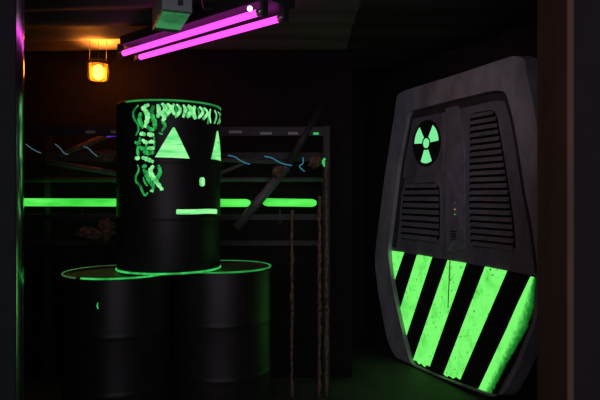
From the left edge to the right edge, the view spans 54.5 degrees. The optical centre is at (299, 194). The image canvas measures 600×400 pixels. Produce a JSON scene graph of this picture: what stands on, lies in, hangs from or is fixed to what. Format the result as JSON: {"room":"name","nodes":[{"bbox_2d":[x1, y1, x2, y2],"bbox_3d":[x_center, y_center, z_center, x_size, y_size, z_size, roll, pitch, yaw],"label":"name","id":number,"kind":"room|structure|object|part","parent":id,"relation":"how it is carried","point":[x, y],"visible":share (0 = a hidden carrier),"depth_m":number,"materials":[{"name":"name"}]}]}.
{"room":"sports facility","nodes":[
{"label":"sports facility","id":0,"kind":"room"},
{"bbox_2d":[24,49,351,377],"bbox_3d":[-1.230,0.097,4.200,3.200,2.400,0.120,0,0,0],"label":"wall","id":1,"kind":"structure","parent":0,"point":[251,88],"depth_m":4.14,"materials":[{"name":"black paint"}]},
{"bbox_2d":[24,339,499,399],"bbox_3d":[0.000,1.327,2.600,7.000,0.060,7.000,0,0,0],"label":"floor","id":2,"kind":"structure","parent":0,"point":[377,374],"depth_m":3.97,"materials":[{"name":"concrete"}]},
{"bbox_2d":[61,265,172,399],"bbox_3d":[-0.987,0.853,3.170,0.578,0.884,0.578,0,0,0],"label":"drum","id":3,"kind":"object","parent":2,"relation":"on","point":[116,330],"visible":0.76,"depth_m":2.93,"materials":[{"name":"black paint"}]},
{"bbox_3d":[-0.987,0.423,3.170,0.560,0.012,0.560,0,0,0],"label":"lid","id":4,"kind":"part","parent":3,"relation":"part of","materials":[{"name":"black metal"}]},
{"bbox_2d":[115,99,220,274],"bbox_3d":[-0.733,-0.041,3.269,0.578,0.902,0.578,0,0,34],"label":"drum","id":5,"kind":"object","parent":3,"relation":"on","point":[168,155],"visible":1,"depth_m":3.02,"materials":[{"name":"black paint"}]},
{"bbox_2d":[24,102,329,391],"bbox_3d":[-1.137,0.339,3.921,2.666,1.916,0.319,0,0,0],"label":"rack","id":6,"kind":"object","parent":2,"relation":"on","point":[104,231],"visible":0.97,"depth_m":3.92,"materials":[{"name":"metal"}]},
{"bbox_2d":[24,198,250,206],"bbox_3d":[-1.151,0.051,3.967,1.635,0.058,0.126,0,0,0],"label":"tube","id":7,"kind":"object","parent":6,"relation":"attached to","point":[27,201],"visible":0.55,"depth_m":3.91,"materials":[{"name":"green"}]},
{"bbox_3d":[-0.224,-0.406,3.840,0.078,0.017,0.012,0,0,0],"label":"plate","id":8,"kind":"part","parent":6,"relation":"part of","materials":[{"name":"grey metal"}]},
{"bbox_2d":[264,156,291,165],"bbox_3d":[-0.142,-0.222,3.806,0.181,0.066,0.019,0,0,0],"label":"loose wire","id":9,"kind":"object","parent":6,"relation":"attached to","point":[264,156],"visible":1,"depth_m":3.80,"materials":[{"name":"blue"}]},
{"bbox_2d":[263,198,316,206],"bbox_3d":[-0.069,0.051,3.967,0.361,0.057,0.126,0,0,0],"label":"tube","id":10,"kind":"object","parent":6,"relation":"attached to","point":[269,201],"visible":0.96,"depth_m":3.91,"materials":[{"name":"green"}]},
{"bbox_3d":[-0.046,-0.406,3.840,0.065,0.017,0.012,0,0,0],"label":"plate","id":11,"kind":"part","parent":6,"relation":"part of","materials":[{"name":"grey metal"}]},
{"bbox_2d":[172,260,270,399],"bbox_3d":[-0.457,0.853,3.405,0.577,0.884,0.578,0,0,0],"label":"drum","id":12,"kind":"object","parent":2,"relation":"on","point":[221,317],"visible":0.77,"depth_m":3.15,"materials":[{"name":"black paint"}]},
{"bbox_3d":[-0.457,0.423,3.405,0.560,0.012,0.560,0,0,0],"label":"lid","id":13,"kind":"part","parent":12,"relation":"part of","materials":[{"name":"black metal"}]},
{"bbox_2d":[290,210,293,397],"bbox_3d":[-0.051,0.697,3.740,0.030,1.202,0.030,0,0,-44],"label":"rusty post","id":14,"kind":"object","parent":2,"relation":"on","point":[292,211],"visible":1,"depth_m":3.73,"materials":[{"name":"brown metal"}]},
{"bbox_2d":[317,196,321,397],"bbox_3d":[0.125,0.652,3.740,0.031,1.292,0.033,0,0,41],"label":"rusty post","id":15,"kind":"object","parent":2,"relation":"on","point":[319,303],"visible":1,"depth_m":3.73,"materials":[{"name":"brown metal"}]},
{"bbox_2d":[324,160,328,396],"bbox_3d":[0.171,0.535,3.760,0.033,1.524,0.036,0,0,45],"label":"rusty post","id":16,"kind":"object","parent":2,"relation":"on","point":[326,214],"visible":1,"depth_m":3.75,"materials":[{"name":"brown metal"}]},
{"bbox_2d":[24,0,536,81],"bbox_3d":[-0.100,-1.083,3.650,5.600,0.194,3.500,0,0,0],"label":"ceiling","id":17,"kind":"structure","parent":0,"point":[383,37],"depth_m":3.59,"materials":[{"name":"grey fabric"}]},
{"bbox_2d":[87,40,108,82],"bbox_3d":[-1.329,-0.888,3.840,0.133,0.290,0.133,0,0,0],"label":"lamp","id":18,"kind":"object","parent":17,"relation":"attached to","point":[98,65],"visible":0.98,"depth_m":3.82,"materials":[{"name":"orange glass"}]},
{"bbox_3d":[-1.329,-0.809,3.840,0.076,0.099,0.076,0,0,0],"label":"bulb","id":19,"kind":"part","parent":18,"relation":"part of","materials":[{"name":"yellow glass"}]},
{"bbox_2d":[152,0,212,32],"bbox_3d":[-0.542,-0.921,2.790,0.297,0.204,0.378,0,0,-19],"label":"box","id":20,"kind":"object","parent":17,"relation":"hanging from","point":[167,15],"visible":1,"depth_m":2.69,"materials":[{"name":"grey plastic"}]},
{"bbox_2d":[155,11,189,29],"bbox_3d":[-0.605,-0.822,2.754,0.121,0.006,0.260,0,0,-21],"label":"diffuser","id":21,"kind":"object","parent":20,"relation":"attached to","point":[164,20],"depth_m":2.74,"materials":[{"name":"green plastic"}]},
{"bbox_2d":[117,0,294,61],"bbox_3d":[-0.612,-0.927,3.204,1.340,0.152,0.270,0,0,42],"label":"fluorescent light fixture","id":22,"kind":"object","parent":17,"relation":"hanging from","point":[228,13],"visible":0.99,"depth_m":3.07,"materials":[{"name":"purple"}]},
{"bbox_2d":[352,82,364,338],"bbox_3d":[0.750,0.097,5.320,1.000,2.400,0.120,0,0,0],"label":"wall","id":23,"kind":"structure","parent":0,"point":[358,88],"depth_m":5.26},
{"bbox_2d":[365,21,536,399],"bbox_3d":[1.305,0.097,3.769,0.120,2.400,3.700,0,0,-24],"label":"wall","id":24,"kind":"structure","parent":0,"point":[381,93],"depth_m":4.92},
{"bbox_2d":[375,56,536,396],"bbox_3d":[1.043,0.230,4.092,0.098,2.134,1.856,0,0,-24],"label":"door","id":25,"kind":"structure","parent":24,"relation":"in","point":[456,250],"depth_m":3.89,"materials":[{"name":"grey paint"}]},
{"bbox_3d":[0.895,-0.445,4.379,0.004,0.121,0.119,0,0,-24],"label":"emblem blade","id":26,"kind":"part","parent":25,"relation":"part of","materials":[{"name":"green paint"}]},
{"bbox_2d":[399,181,441,241],"bbox_3d":[0.900,0.128,4.388,0.221,0.456,0.494,0,0,0],"label":"vent","id":27,"kind":"object","parent":25,"relation":"attached to","point":[420,202],"depth_m":4.37,"materials":[{"name":"black metal"}]},
{"bbox_3d":[0.915,-0.358,4.355,0.010,0.454,0.521,0,0,-24],"label":"emblem plate","id":28,"kind":"part","parent":25,"relation":"part of","materials":[{"name":"grey paint"}]},
{"bbox_3d":[0.931,-0.285,4.299,0.004,0.102,0.134,0,0,-24],"label":"emblem blade","id":29,"kind":"part","parent":25,"relation":"part of","materials":[{"name":"green paint"}]},
{"bbox_3d":[0.966,-0.445,4.218,0.004,0.121,0.119,0,0,-24],"label":"emblem blade","id":30,"kind":"part","parent":25,"relation":"part of","materials":[{"name":"green paint"}]},
{"bbox_3d":[1.044,0.872,4.061,0.008,0.839,1.556,0,0,-24],"label":"hazard panel","id":31,"kind":"part","parent":25,"relation":"part of","materials":[{"name":"green paint"}]},
{"bbox_2d":[468,108,517,252],"bbox_3d":[1.209,-0.098,3.680,0.186,0.910,0.411,0,0,0],"label":"vent","id":32,"kind":"object","parent":25,"relation":"attached to","point":[492,140],"depth_m":3.66,"materials":[{"name":"black metal"}]},
{"bbox_2d":[574,0,599,399],"bbox_3d":[1.747,-0.003,1.915,1.800,2.600,0.210,0,0,0],"label":"wall","id":33,"kind":"structure","parent":0,"point":[586,12],"depth_m":1.81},
{"bbox_2d":[537,0,573,399],"bbox_3d":[0.836,-0.003,1.915,0.022,2.600,0.230,0,0,0],"label":"trim","id":34,"kind":"structure","parent":33,"relation":"attached to","point":[555,18],"depth_m":1.88,"materials":[{"name":"brown paint"}]},
{"bbox_3d":[-1.892,-0.003,1.915,1.800,2.600,0.210,0,0,0],"label":"wall","id":35,"kind":"structure","parent":0,"visible":0},
{"bbox_2d":[0,0,14,399],"bbox_3d":[-0.981,-0.003,1.895,0.022,2.600,0.189,0,0,0],"label":"trim","id":36,"kind":"structure","parent":35,"relation":"attached to","point":[7,7],"depth_m":1.93,"materials":[{"name":"black"}]},
{"bbox_2d":[15,0,23,399],"bbox_3d":[-1.000,-0.003,2.034,0.063,2.600,0.083,0,0,0],"label":"trim","id":37,"kind":"structure","parent":35,"relation":"attached to","point":[19,4],"depth_m":2.01,"materials":[{"name":"silver metal"}]}
]}

